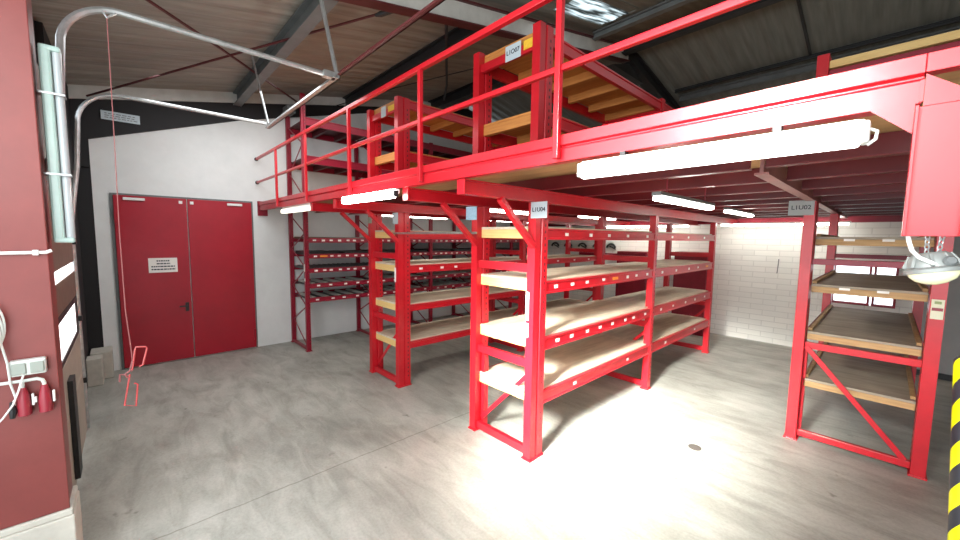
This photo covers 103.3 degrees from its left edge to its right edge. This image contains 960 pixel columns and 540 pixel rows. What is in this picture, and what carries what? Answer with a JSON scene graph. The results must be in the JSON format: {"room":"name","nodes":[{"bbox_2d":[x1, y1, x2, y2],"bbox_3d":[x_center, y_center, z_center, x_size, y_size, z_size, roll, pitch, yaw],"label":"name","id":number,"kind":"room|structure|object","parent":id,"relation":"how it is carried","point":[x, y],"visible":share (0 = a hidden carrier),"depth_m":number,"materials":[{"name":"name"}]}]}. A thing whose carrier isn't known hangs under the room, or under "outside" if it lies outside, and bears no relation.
{"room":"warehouse","nodes":[
{"label":"warehouse","id":0,"kind":"room"},
{"bbox_2d":[33,19,103,387],"bbox_3d":[-1.504,-0.137,1.050,0.280,3.250,8.800,-4,7,-43],"label":"wall","id":1,"kind":"structure","parent":0,"point":[86,250],"depth_m":4.15,"materials":[{"name":"black"}]},
{"bbox_2d":[0,310,15,397],"bbox_3d":[-1.987,0.341,1.554,0.093,0.399,0.026,-4,7,-43],"label":"cable coil","id":2,"kind":"object","parent":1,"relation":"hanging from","point":[2,325],"visible":1,"depth_m":1.57,"materials":[{"name":"white plastic"}]},
{"bbox_2d":[13,387,34,416],"bbox_3d":[-1.955,0.564,1.628,0.060,0.125,0.046,-4,7,-43],"label":"socket","id":3,"kind":"object","parent":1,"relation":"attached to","point":[24,403],"visible":1,"depth_m":1.62,"materials":[{"name":"red plastic"}]},
{"bbox_2d":[9,402,17,418],"bbox_3d":[-1.969,0.592,1.601,0.024,0.072,0.024,-1,5,-20],"label":"plug","id":4,"kind":"object","parent":3,"relation":"hanging from","point":[13,412],"visible":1,"depth_m":1.59,"materials":[{"name":"black plastic"}]},
{"bbox_2d":[0,377,46,387],"bbox_3d":[-1.973,0.485,1.597,0.196,0.040,0.014,-4,7,-43],"label":"curved pipe","id":5,"kind":"object","parent":3,"relation":"attached to","point":[43,381],"visible":0.96,"depth_m":1.62,"materials":[{"name":"white plastic"}]},
{"bbox_2d":[0,249,52,254],"bbox_3d":[-1.955,-0.073,1.580,0.235,0.025,0.020,-4,7,-43],"label":"cable conduit","id":6,"kind":"object","parent":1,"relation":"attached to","point":[34,252],"visible":1,"depth_m":1.60,"materials":[{"name":"white plastic"}]},
{"bbox_2d":[9,356,47,376],"bbox_3d":[-1.940,0.415,1.631,0.103,0.067,0.040,-4,7,-43],"label":"double socket","id":7,"kind":"object","parent":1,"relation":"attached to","point":[35,365],"visible":1,"depth_m":1.62,"materials":[{"name":"white plastic"}]},
{"bbox_2d":[0,374,24,421],"bbox_3d":[-1.974,0.564,1.575,0.121,0.235,0.029,-4,7,-43],"label":"cable","id":8,"kind":"object","parent":7,"relation":"hanging from","point":[23,375],"visible":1,"depth_m":1.59,"materials":[{"name":"white plastic"}]},
{"bbox_2d":[0,0,82,539],"bbox_3d":[-2.079,-0.069,1.618,0.365,3.000,0.240,-4,7,-43],"label":"wall","id":9,"kind":"structure","parent":1,"relation":"attached to","point":[39,500],"depth_m":1.63,"materials":[{"name":"red paint"}]},
{"bbox_2d":[34,384,55,412],"bbox_3d":[-1.911,0.561,1.668,0.060,0.125,0.046,-4,7,-43],"label":"socket","id":10,"kind":"object","parent":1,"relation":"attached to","point":[45,400],"visible":1,"depth_m":1.66,"materials":[{"name":"red plastic"}]},
{"bbox_2d":[36,43,75,242],"bbox_3d":[-1.912,-0.556,1.712,0.084,0.864,0.070,-4,7,-43],"label":"lamp","id":11,"kind":"object","parent":1,"relation":"attached to","point":[53,98],"visible":1,"depth_m":1.70,"materials":[{"name":"plastic"}]},
{"bbox_2d":[36,62,86,485],"bbox_3d":[-2.603,0.100,2.360,0.060,2.480,1.570,-4,7,-43],"label":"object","id":12,"kind":"structure","parent":1,"relation":"in","point":[64,274],"depth_m":2.38,"materials":[{"name":"metal"}]},
{"bbox_2d":[71,93,265,428],"bbox_3d":[-2.666,-0.096,3.414,1.410,2.686,0.060,-4,7,-43],"label":"door track","id":13,"kind":"object","parent":1,"relation":"attached to","point":[82,106],"visible":0.83,"depth_m":2.98,"materials":[{"name":"metal"}]},
{"bbox_2d":[251,56,268,123],"bbox_3d":[-2.151,-1.759,3.716,0.130,0.602,0.030,-4,7,-43],"label":"hanger","id":14,"kind":"object","parent":13,"relation":"attached to","point":[252,57],"visible":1,"depth_m":3.71,"materials":[{"name":"metal"}]},
{"bbox_2d":[45,6,335,189],"bbox_3d":[-1.526,0.029,2.221,1.416,2.675,0.050,-4,7,-43],"label":"door track","id":15,"kind":"object","parent":1,"relation":"attached to","point":[70,19],"visible":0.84,"depth_m":1.93,"materials":[{"name":"metal"}]},
{"bbox_2d":[101,9,147,405],"bbox_3d":[-1.806,-0.266,1.922,0.122,1.981,0.010,-4,7,-43],"label":"rope","id":16,"kind":"object","parent":15,"relation":"hanging from","point":[102,11],"visible":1,"depth_m":1.95,"materials":[{"name":"red"}]},
{"bbox_2d":[265,72,339,128],"bbox_3d":[-1.552,-1.381,3.188,0.040,0.045,1.720,-4,7,-43],"label":"crossbar","id":17,"kind":"object","parent":15,"relation":"attached to","point":[327,83],"visible":0.96,"depth_m":3.01,"materials":[{"name":"metal"}]},
{"bbox_2d":[337,0,444,75],"bbox_3d":[-0.555,-1.283,2.133,0.025,0.030,1.150,-4,7,-43],"label":"support angle","id":18,"kind":"object","parent":17,"relation":"attached to","point":[434,3],"visible":1,"depth_m":2.03,"materials":[{"name":"metal"}]},
{"bbox_2d":[86,11,392,96],"bbox_3d":[-2.368,-1.977,3.530,3.628,0.443,0.046,2,5,14],"label":"rod","id":19,"kind":"object","parent":1,"relation":"attached to","point":[380,13],"visible":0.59,"depth_m":3.50,"materials":[{"name":"metal"}]},
{"bbox_2d":[319,0,337,75],"bbox_3d":[-1.023,-1.630,2.526,0.152,0.662,0.035,-4,7,-43],"label":"hanger","id":20,"kind":"object","parent":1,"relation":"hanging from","point":[322,6],"visible":1,"depth_m":2.53,"materials":[{"name":"metal"}]},
{"bbox_2d":[335,0,680,108],"bbox_3d":[0.741,-2.309,4.108,7.700,1.338,0.150,-4,7,-43],"label":"roof beam","id":21,"kind":"structure","parent":1,"relation":"attached to","point":[465,14],"depth_m":3.60,"materials":[{"name":"metal"}]},
{"bbox_2d":[88,113,527,370],"bbox_3d":[-1.569,-1.043,6.805,7.540,4.050,0.200,-4,7,-43],"label":"wall","id":22,"kind":"structure","parent":0,"point":[210,161],"depth_m":5.32,"materials":[{"name":"white paint"}]},
{"bbox_2d":[100,110,139,124],"bbox_3d":[-4.021,-1.707,4.247,0.320,0.095,0.016,-4,7,-43],"label":"sign","id":23,"kind":"object","parent":22,"relation":"attached to","point":[107,115],"visible":0.96,"depth_m":4.24,"materials":[{"name":"grey"}]},
{"bbox_2d":[109,192,257,369],"bbox_3d":[-3.629,0.115,4.794,1.405,2.040,0.086,-4,7,-43],"label":"door","id":24,"kind":"structure","parent":22,"relation":"in","point":[154,229],"depth_m":4.73,"materials":[{"name":"red paint"}]},
{"bbox_2d":[145,0,297,101],"bbox_3d":[-2.369,-2.065,3.908,0.036,0.394,3.224,0,5,-8],"label":"rod","id":25,"kind":"object","parent":22,"relation":"attached to","point":[148,1],"visible":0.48,"depth_m":3.21,"materials":[{"name":"metal"}]},
{"bbox_2d":[67,84,468,108],"bbox_3d":[-2.360,-2.559,5.809,5.700,1.308,0.150,-4,7,-43],"label":"trim","id":26,"kind":"structure","parent":22,"relation":"attached to","point":[74,91],"depth_m":4.69,"materials":[{"name":"white paint"}]},
{"bbox_2d":[69,99,472,166],"bbox_3d":[-1.627,-2.238,6.589,7.800,1.866,0.200,-4,7,-43],"label":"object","id":27,"kind":"structure","parent":22,"relation":"attached to","point":[153,117],"depth_m":4.49,"materials":[{"name":"black metal"}]},
{"bbox_2d":[233,0,338,105],"bbox_3d":[-2.086,-2.114,3.797,0.090,0.160,3.200,-4,7,-43],"label":"beam","id":28,"kind":"structure","parent":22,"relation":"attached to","point":[308,14],"depth_m":3.41,"materials":[{"name":"grey metal"}]},
{"bbox_2d":[337,68,472,105],"bbox_3d":[-0.744,-2.605,5.214,3.154,0.314,0.112,3,5,21],"label":"rod","id":29,"kind":"object","parent":22,"relation":"attached to","point":[472,68],"visible":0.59,"depth_m":5.17,"materials":[{"name":"metal"}]},
{"bbox_2d":[343,27,476,107],"bbox_3d":[-1.014,-2.489,4.763,0.090,0.150,3.200,-4,7,-43],"label":"beam","id":30,"kind":"structure","parent":22,"relation":"attached to","point":[456,35],"depth_m":4.54,"materials":[{"name":"metal"}]},
{"bbox_2d":[443,25,447,100],"bbox_3d":[-0.433,-2.543,4.846,0.068,0.426,3.216,0,5,-6],"label":"rod","id":31,"kind":"object","parent":22,"relation":"attached to","point":[446,26],"visible":0.69,"depth_m":4.60,"materials":[{"name":"metal"}]},
{"bbox_2d":[428,69,517,108],"bbox_3d":[0.183,-2.894,5.842,0.130,0.170,3.200,-4,7,-43],"label":"trim","id":32,"kind":"structure","parent":22,"relation":"attached to","point":[463,93],"depth_m":6.42,"materials":[{"name":"metal"}]},
{"bbox_2d":[31,0,621,102],"bbox_3d":[-1.329,-2.523,4.629,5.800,1.231,3.680,-4,7,-43],"label":"ceiling","id":33,"kind":"structure","parent":0,"point":[137,50],"depth_m":3.69,"materials":[{"name":"grey metal"}]},
{"bbox_2d":[77,302,951,539],"bbox_3d":[-0.705,1.486,1.824,13.300,0.103,8.600,-4,7,-43],"label":"floor","id":34,"kind":"structure","parent":0,"point":[280,441],"depth_m":2.79,"materials":[{"name":"concrete"}]},
{"bbox_2d":[86,354,104,386],"bbox_3d":[-4.048,1.057,3.994,0.120,0.289,0.180,-4,7,-43],"label":"concrete block","id":35,"kind":"object","parent":34,"relation":"on","point":[94,365],"visible":1,"depth_m":3.94,"materials":[{"name":"grey concrete"}]},
{"bbox_2d":[90,346,113,378],"bbox_3d":[-4.192,1.031,4.213,0.170,0.299,0.260,-4,7,-43],"label":"concrete block","id":36,"kind":"object","parent":34,"relation":"on","point":[107,352],"visible":0.69,"depth_m":4.16,"materials":[{"name":"grey concrete"}]},
{"bbox_2d":[288,211,527,351],"bbox_3d":[-0.689,0.011,7.101,5.175,1.922,0.690,-4,7,-43],"label":"rack","id":37,"kind":"object","parent":34,"relation":"on","point":[357,292],"visible":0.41,"depth_m":5.71,"materials":[{"name":"red metal"}]},
{"bbox_2d":[295,250,337,254],"bbox_3d":[-2.369,-0.252,5.503,0.400,0.050,0.590,-4,7,-43],"label":"tray","id":38,"kind":"object","parent":37,"relation":"on","point":[299,252],"depth_m":5.36,"materials":[{"name":"black"}]},
{"bbox_2d":[328,250,367,253],"bbox_3d":[-2.005,-0.274,5.841,0.434,0.045,0.590,-4,7,-43],"label":"tray","id":39,"kind":"object","parent":37,"relation":"on","point":[339,251],"depth_m":5.64,"materials":[{"name":"black"}]},
{"bbox_2d":[361,249,394,252],"bbox_3d":[-1.622,-0.303,6.197,0.400,0.050,0.590,-4,7,-43],"label":"tray","id":40,"kind":"object","parent":37,"relation":"on","point":[383,250],"depth_m":6.01,"materials":[{"name":"black"}]},
{"bbox_2d":[387,249,426,251],"bbox_3d":[-1.258,-0.325,6.535,0.434,0.045,0.590,-4,7,-43],"label":"tray","id":41,"kind":"object","parent":37,"relation":"on","point":[411,250],"depth_m":6.39,"materials":[{"name":"black"}]},
{"bbox_2d":[415,249,449,251],"bbox_3d":[-0.876,-0.354,6.890,0.400,0.050,0.590,-4,7,-43],"label":"tray","id":42,"kind":"object","parent":37,"relation":"on","point":[433,250],"depth_m":6.71,"materials":[{"name":"black"}]},
{"bbox_2d":[450,248,470,250],"bbox_3d":[-0.512,-0.376,7.228,0.434,0.045,0.590,-4,7,-43],"label":"tray","id":43,"kind":"object","parent":37,"relation":"on","point":[451,249],"depth_m":7.03,"materials":[{"name":"black"}]},
{"bbox_2d":[368,212,597,387],"bbox_3d":[0.391,0.206,5.508,4.000,1.838,0.680,-4,7,-43],"label":"rack","id":44,"kind":"object","parent":34,"relation":"on","point":[405,336],"visible":0.59,"depth_m":4.38,"materials":[{"name":"red metal"}]},
{"bbox_2d":[393,232,476,233],"bbox_3d":[-0.458,-0.334,3.425,0.018,0.023,1.260,-4,7,-43],"label":"bar","id":45,"kind":"object","parent":44,"relation":"attached to","point":[393,232],"visible":0.88,"depth_m":3.39,"materials":[{"name":"metal"}]},
{"bbox_2d":[466,201,716,462],"bbox_3d":[1.613,0.337,4.201,4.002,1.838,0.805,-4,7,-43],"label":"rack","id":46,"kind":"object","parent":34,"relation":"on","point":[567,348],"visible":1,"depth_m":3.17,"materials":[{"name":"red metal"}]},
{"bbox_2d":[257,46,959,247],"bbox_3d":[1.905,-0.535,4.234,5.902,0.522,8.349,-4,7,-43],"label":"platform","id":47,"kind":"object","parent":46,"relation":"on","point":[910,175],"visible":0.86,"depth_m":1.83,"materials":[{"name":"red paint"}]},
{"bbox_2d":[281,203,309,212],"bbox_3d":[-2.062,-0.687,4.250,0.060,0.074,0.940,-4,7,-43],"label":"lamp","id":48,"kind":"object","parent":47,"relation":"attached to","point":[301,207],"visible":0.76,"depth_m":4.16,"materials":[{"name":"white plastic"}]},
{"bbox_2d":[342,188,399,203],"bbox_3d":[-0.833,-0.546,2.825,0.076,0.074,0.830,-4,7,-43],"label":"lamp","id":49,"kind":"object","parent":47,"relation":"hanging from","point":[390,193],"visible":1,"depth_m":2.71,"materials":[{"name":"white plastic"}]},
{"bbox_2d":[283,93,471,195],"bbox_3d":[-1.440,-1.696,6.228,3.210,1.386,0.690,-4,7,-43],"label":"rack","id":50,"kind":"object","parent":47,"relation":"on","point":[331,132],"visible":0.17,"depth_m":5.51,"materials":[{"name":"red metal"}]},
{"bbox_2d":[382,215,446,218],"bbox_3d":[-0.875,-0.784,5.077,1.100,0.167,0.060,-4,7,-43],"label":"lamp","id":51,"kind":"object","parent":47,"relation":"hanging from","point":[382,215],"visible":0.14,"depth_m":5.12,"materials":[{"name":"grey paint"}]},
{"bbox_2d":[367,95,515,177],"bbox_3d":[0.412,-1.379,5.373,3.995,0.953,0.675,-4,7,-43],"label":"rack","id":52,"kind":"object","parent":47,"relation":"on","point":[403,110],"visible":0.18,"depth_m":4.21,"materials":[{"name":"red metal"}]},
{"bbox_2d":[490,208,504,212],"bbox_3d":[0.145,-0.560,3.581,0.188,0.036,0.060,-4,7,-43],"label":"lamp","id":53,"kind":"object","parent":47,"relation":"hanging from","point":[502,211],"depth_m":3.56,"materials":[{"name":"grey paint"}]},
{"bbox_2d":[254,0,758,205],"bbox_3d":[-0.726,-0.941,2.727,0.048,0.709,6.898,-4,7,-43],"label":"guard rail","id":54,"kind":"object","parent":47,"relation":"attached to","point":[560,67],"visible":1,"depth_m":1.83,"materials":[{"name":"red metal"}]},
{"bbox_2d":[513,210,527,214],"bbox_3d":[0.385,-0.576,3.804,0.213,0.036,0.060,-4,7,-43],"label":"lamp","id":55,"kind":"object","parent":47,"relation":"hanging from","point":[516,211],"depth_m":3.79,"materials":[{"name":"grey paint"}]},
{"bbox_2d":[472,20,674,154],"bbox_3d":[1.620,-1.257,4.082,3.995,0.966,0.670,-4,7,-43],"label":"rack","id":56,"kind":"object","parent":47,"relation":"on","point":[593,85],"visible":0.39,"depth_m":2.97,"materials":[{"name":"red metal"}]},
{"bbox_2d":[578,216,615,219],"bbox_3d":[1.548,-0.749,4.972,0.900,0.157,0.060,-4,7,-43],"label":"lamp","id":57,"kind":"object","parent":47,"relation":"hanging from","point":[578,216],"visible":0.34,"depth_m":4.85,"materials":[{"name":"grey paint"}]},
{"bbox_2d":[606,225,648,227],"bbox_3d":[2.783,-0.822,7.168,0.060,0.046,0.821,-4,7,-43],"label":"lamp","id":58,"kind":"object","parent":47,"relation":"hanging from","point":[641,226],"depth_m":7.12,"materials":[{"name":"white plastic"}]},
{"bbox_2d":[606,226,688,227],"bbox_3d":[2.976,-0.792,6.963,0.060,0.025,1.560,-4,7,-43],"label":"diffuser","id":59,"kind":"object","parent":58,"relation":"attached to","point":[606,226],"depth_m":7.07,"materials":[{"name":"white plastic"}]},
{"bbox_2d":[673,224,689,226],"bbox_3d":[3.441,-0.758,6.464,0.060,0.037,0.255,-4,7,-43],"label":"lamp","id":60,"kind":"object","parent":47,"relation":"hanging from","point":[674,225],"depth_m":6.46,"materials":[{"name":"white plastic"}]},
{"bbox_2d":[652,179,714,209],"bbox_3d":[1.318,-0.507,2.405,0.950,0.197,0.060,-4,7,-43],"label":"lamp","id":61,"kind":"object","parent":47,"relation":"hanging from","point":[660,196],"visible":0.98,"depth_m":2.28,"materials":[{"name":"grey paint"}]},
{"bbox_2d":[653,196,713,209],"bbox_3d":[1.317,-0.421,2.413,0.910,0.025,0.060,-4,7,-43],"label":"diffuser","id":62,"kind":"object","parent":61,"relation":"attached to","point":[677,200],"depth_m":2.34,"materials":[{"name":"white plastic"}]},
{"bbox_2d":[577,119,878,178],"bbox_3d":[0.690,-0.377,1.222,0.090,0.093,0.825,-4,7,-43],"label":"lamp","id":63,"kind":"object","parent":47,"relation":"attached to","point":[854,133],"visible":1,"depth_m":1.09,"materials":[{"name":"white plastic"}]},
{"bbox_2d":[723,207,753,216],"bbox_3d":[2.767,-0.658,4.034,1.000,0.142,0.060,-4,7,-43],"label":"lamp","id":64,"kind":"object","parent":47,"relation":"hanging from","point":[730,210],"visible":0.91,"depth_m":3.91,"materials":[{"name":"grey paint"}]},
{"bbox_2d":[724,210,753,216],"bbox_3d":[2.766,-0.599,4.040,0.960,0.025,0.060,-4,7,-43],"label":"diffuser","id":65,"kind":"object","parent":64,"relation":"attached to","point":[737,212],"depth_m":3.99,"materials":[{"name":"white plastic"}]},
{"bbox_2d":[720,222,802,225],"bbox_3d":[4.178,-0.685,5.676,0.060,0.049,1.001,-4,7,-43],"label":"lamp","id":66,"kind":"object","parent":47,"relation":"hanging from","point":[786,223],"depth_m":5.58,"materials":[{"name":"white plastic"}]},
{"bbox_2d":[721,223,848,225],"bbox_3d":[4.339,-0.657,5.505,0.060,0.025,1.460,-4,7,-43],"label":"diffuser","id":67,"kind":"object","parent":66,"relation":"attached to","point":[736,224],"depth_m":5.55,"materials":[{"name":"white plastic"}]},
{"bbox_2d":[817,217,828,224],"bbox_3d":[4.665,-0.663,5.154,0.060,0.093,0.113,-4,7,-43],"label":"lamp","id":68,"kind":"object","parent":47,"relation":"hanging from","point":[825,222],"depth_m":5.13,"materials":[{"name":"white plastic"}]},
{"bbox_2d":[839,221,850,224],"bbox_3d":[4.810,-0.619,5.001,0.060,0.041,0.105,-4,7,-43],"label":"lamp","id":69,"kind":"object","parent":47,"relation":"hanging from","point":[840,222],"depth_m":4.98,"materials":[{"name":"white plastic"}]},
{"bbox_2d":[816,29,959,77],"bbox_3d":[3.961,-1.069,2.374,1.410,0.951,2.735,-4,7,-43],"label":"rack","id":70,"kind":"object","parent":47,"relation":"on","point":[826,66],"visible":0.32,"depth_m":2.61,"materials":[{"name":"red paint"}]},
{"bbox_2d":[902,236,959,284],"bbox_3d":[1.082,-0.026,0.906,0.102,0.124,0.100,-4,7,-43],"label":"lamp","id":71,"kind":"object","parent":47,"relation":"hanging from","point":[948,270],"visible":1,"depth_m":0.89,"materials":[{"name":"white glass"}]},
{"bbox_2d":[615,251,647,295],"bbox_3d":[2.949,0.325,7.276,0.385,1.359,0.570,-4,7,-43],"label":"cabinet","id":72,"kind":"object","parent":34,"relation":"on","point":[622,288],"visible":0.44,"depth_m":7.13,"materials":[{"name":"red metal"}]},
{"bbox_2d":[671,251,707,335],"bbox_3d":[3.648,0.385,6.528,0.385,1.389,0.520,-4,7,-43],"label":"cabinet","id":73,"kind":"object","parent":34,"relation":"on","point":[697,279],"visible":0.28,"depth_m":6.36,"materials":[{"name":"red metal"}]},
{"bbox_2d":[783,200,954,480],"bbox_3d":[3.476,0.387,3.473,2.050,1.914,0.856,-4,7,-43],"label":"rack","id":74,"kind":"object","parent":34,"relation":"on","point":[871,355],"visible":0.93,"depth_m":2.94,"materials":[{"name":"red metal"}]},
{"bbox_2d":[916,369,952,381],"bbox_3d":[5.991,1.312,3.856,0.019,0.070,2.060,-4,7,-43],"label":"baseboard","id":75,"kind":"structure","parent":34,"relation":"on","point":[941,376],"depth_m":4.44,"materials":[{"name":"metal"}]},
{"bbox_2d":[947,356,959,539],"bbox_3d":[2.011,0.923,1.581,0.072,1.143,0.134,-4,7,-43],"label":"striped post","id":76,"kind":"object","parent":34,"relation":"on","point":[953,533],"visible":1,"depth_m":1.57,"materials":[{"name":"yellow metal"}]},
{"bbox_2d":[488,0,638,15],"bbox_3d":[-0.249,-2.234,2.716,4.750,1.016,0.620,-4,7,-43],"label":"ceiling","id":77,"kind":"structure","parent":0,"point":[516,4],"depth_m":3.76,"materials":[{"name":"grey metal"}]},
{"bbox_2d":[541,9,600,29],"bbox_3d":[1.011,-2.739,4.154,0.900,0.226,0.170,-4,7,-43],"label":"ceiling","id":78,"kind":"structure","parent":0,"point":[572,20],"depth_m":4.17,"materials":[{"name":"grey metal"}]},
{"bbox_2d":[555,0,627,24],"bbox_3d":[1.181,-2.721,3.972,0.900,0.226,0.330,-4,7,-43],"label":"skylight","id":79,"kind":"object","parent":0,"point":[596,11],"depth_m":3.96,"materials":[{"name":"white glass"}]},
{"bbox_2d":[588,8,669,39],"bbox_3d":[1.880,-2.970,4.635,1.050,0.257,0.620,-4,7,-43],"label":"ceiling","id":80,"kind":"structure","parent":0,"point":[654,22],"depth_m":4.60,"materials":[{"name":"grey metal"}]},
{"bbox_2d":[623,0,725,21],"bbox_3d":[1.915,-2.177,1.163,5.800,1.231,4.600,-4,7,-43],"label":"ceiling","id":81,"kind":"structure","parent":0,"point":[697,5],"depth_m":4.20,"materials":[{"name":"grey metal"}]},
{"bbox_2d":[592,0,694,40],"bbox_3d":[3.073,-2.630,2.751,0.070,0.080,5.000,-4,7,-43],"label":"trim","id":82,"kind":"structure","parent":81,"relation":"attached to","point":[667,5],"depth_m":4.15,"materials":[{"name":"grey paint"}]},
{"bbox_2d":[621,0,783,55],"bbox_3d":[3.624,-2.781,3.251,0.120,0.160,5.000,-4,7,-43],"label":"trim","id":83,"kind":"structure","parent":81,"relation":"attached to","point":[759,4],"depth_m":4.38,"materials":[{"name":"metal"}]},
{"bbox_2d":[469,0,959,127],"bbox_3d":[3.418,-2.893,5.450,2.299,0.513,8.900,-4,7,-43],"label":"ceiling","id":84,"kind":"structure","parent":0,"point":[771,34],"depth_m":4.76,"materials":[{"name":"grey metal"}]},
{"bbox_2d":[796,0,811,55],"bbox_3d":[3.784,-2.853,4.434,1.250,0.281,0.025,-4,7,-43],"label":"beam","id":85,"kind":"structure","parent":84,"relation":"attached to","point":[798,1],"depth_m":4.43,"materials":[{"name":"metal"}]},
{"bbox_2d":[675,16,959,93],"bbox_3d":[4.790,-2.674,4.284,0.040,0.050,4.900,-4,7,-43],"label":"trim","id":86,"kind":"structure","parent":84,"relation":"attached to","point":[955,19],"depth_m":4.70,"materials":[{"name":"metal"}]},
{"bbox_2d":[678,26,959,102],"bbox_3d":[4.935,-2.619,4.426,0.080,0.100,4.900,-4,7,-43],"label":"trim","id":87,"kind":"structure","parent":84,"relation":"attached to","point":[810,67],"depth_m":5.30,"materials":[{"name":"grey paint"}]},
{"bbox_2d":[546,222,918,350],"bbox_3d":[4.261,-0.816,6.240,0.200,3.850,8.600,-4,7,-43],"label":"wall","id":88,"kind":"structure","parent":0,"point":[751,300],"depth_m":6.02,"materials":[{"name":"white paint"}]},
{"bbox_2d":[578,242,586,248],"bbox_3d":[2.220,-0.531,8.242,0.056,0.134,0.228,-4,7,-43],"label":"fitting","id":89,"kind":"object","parent":88,"relation":"attached to","point":[579,244],"visible":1,"depth_m":8.21,"materials":[{"name":"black metal"}]},
{"bbox_2d":[579,252,616,254],"bbox_3d":[2.534,-0.321,7.949,0.048,0.080,1.030,-4,7,-43],"label":"wall rail","id":90,"kind":"object","parent":88,"relation":"attached to","point":[580,253],"visible":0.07,"depth_m":8.10,"materials":[{"name":"red metal"}]},
{"bbox_2d":[606,243,615,249],"bbox_3d":[2.677,-0.483,7.754,0.056,0.134,0.228,-4,7,-43],"label":"fitting","id":91,"kind":"object","parent":88,"relation":"attached to","point":[609,244],"visible":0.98,"depth_m":7.73,"materials":[{"name":"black metal"}]},
{"bbox_2d":[832,265,872,305],"bbox_3d":[5.123,0.171,5.237,0.080,0.600,0.380,-4,7,-43],"label":"window","id":92,"kind":"structure","parent":88,"relation":"in","point":[836,298],"depth_m":5.23,"materials":[{"name":"white glass"}]},
{"bbox_2d":[871,267,898,308],"bbox_3d":[5.341,0.195,5.004,0.080,0.600,0.220,-4,7,-43],"label":"window","id":93,"kind":"structure","parent":88,"relation":"in","point":[875,302],"depth_m":5.00,"materials":[{"name":"white glass"}]},
{"bbox_2d":[917,236,959,374],"bbox_3d":[6.150,-0.505,3.824,0.349,3.700,2.060,-4,7,-43],"label":"trim","id":94,"kind":"structure","parent":88,"relation":"attached to","point":[950,347],"depth_m":4.40,"materials":[{"name":"grey paint"}]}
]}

